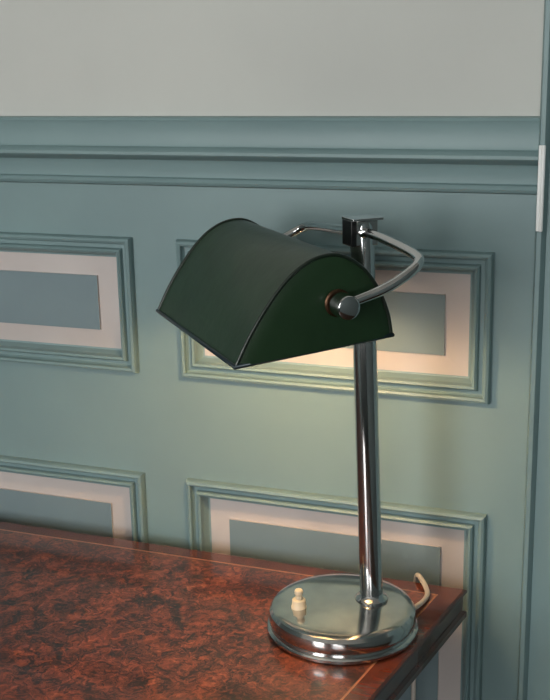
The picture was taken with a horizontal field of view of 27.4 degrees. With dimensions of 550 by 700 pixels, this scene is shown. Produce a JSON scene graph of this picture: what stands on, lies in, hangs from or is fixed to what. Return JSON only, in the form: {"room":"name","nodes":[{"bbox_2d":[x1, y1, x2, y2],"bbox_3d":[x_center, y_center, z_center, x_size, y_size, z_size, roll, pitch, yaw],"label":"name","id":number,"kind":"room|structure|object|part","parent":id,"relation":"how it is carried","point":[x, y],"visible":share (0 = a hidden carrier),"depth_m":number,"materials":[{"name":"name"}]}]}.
{"room":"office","nodes":[
{"label":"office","id":0,"kind":"room"},
{"bbox_2d":[0,0,543,699],"bbox_3d":[-0.083,-0.360,1.150,3.600,2.700,0.016,4,16,20],"label":"wall","id":1,"kind":"structure","parent":0,"point":[115,422],"depth_m":1.21,"materials":[{"name":"blue paint"}]},
{"bbox_2d":[0,116,539,194],"bbox_3d":[-0.759,-0.259,1.433,2.154,0.074,0.025,4,16,20],"label":"trim","id":2,"kind":"structure","parent":1,"relation":"attached to","point":[438,154],"depth_m":1.15,"materials":[{"name":"blue paint"}]},
{"bbox_2d":[517,0,549,699],"bbox_3d":[0.308,-0.087,1.062,0.125,2.200,0.030,4,16,20],"label":"trim","id":3,"kind":"structure","parent":1,"relation":"attached to","point":[534,640],"depth_m":1.13,"materials":[{"name":"blue paint"}]},
{"bbox_2d":[536,145,545,231],"bbox_3d":[0.247,-0.150,1.052,0.006,0.080,0.004,4,16,20],"label":"door hinge","id":4,"kind":"object","parent":3,"relation":"attached to","point":[542,148],"visible":1,"depth_m":1.05,"materials":[{"name":"white metal"}]},
{"bbox_3d":[-0.687,1.434,-0.118,3.800,0.100,3.800,4,16,20],"label":"floor","id":5,"kind":"structure","parent":0,"visible":0},
{"bbox_2d":[0,522,466,699],"bbox_3d":[-0.653,0.649,1.190,1.550,0.750,0.773,4,16,20],"label":"writing desk","id":6,"kind":"object","parent":5,"relation":"on","point":[83,616],"visible":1,"depth_m":1.11,"materials":[{"name":"brown wood"}]},
{"bbox_2d":[156,214,429,699],"bbox_3d":[0.053,0.173,1.075,0.262,0.600,0.272,-7,16,-20],"label":"desk lamp","id":7,"kind":"object","parent":6,"relation":"on","point":[249,293],"visible":1,"depth_m":1.00,"materials":[{"name":"silver metal"}]},
{"bbox_3d":[-0.009,-0.059,0.991,0.135,0.081,0.226,-7,16,-20],"label":"lamp shade","id":8,"kind":"part","parent":7,"relation":"part of","materials":[{"name":"green metal"}]},
{"bbox_2d":[291,588,306,610],"bbox_3d":[0.023,0.239,1.085,0.015,0.020,0.015,4,16,20],"label":"switch","id":9,"kind":"object","parent":7,"relation":"attached to","point":[298,603],"depth_m":1.08,"materials":[{"name":"beige plastic"}]},
{"bbox_3d":[0.038,-0.105,1.077,0.152,0.046,0.065,11,19,39],"label":"yoke arm","id":10,"kind":"part","parent":7,"relation":"part of","materials":[{"name":"silver metal"}]},
{"bbox_3d":[0.078,-0.117,1.002,0.030,0.002,0.024,-7,16,-20],"label":"bracket plate","id":11,"kind":"part","parent":7,"relation":"part of","materials":[{"name":"silver metal"}]},
{"bbox_3d":[0.093,-0.070,0.939,0.064,0.046,0.142,1,15,9],"label":"yoke arm","id":12,"kind":"part","parent":7,"relation":"part of","materials":[{"name":"silver metal"}]},
{"bbox_3d":[0.150,0.345,1.185,0.021,0.209,0.099,2,15,11],"label":"flex cord","id":13,"kind":"part","parent":7,"relation":"part of","materials":[{"name":"beige plastic"}]}
]}

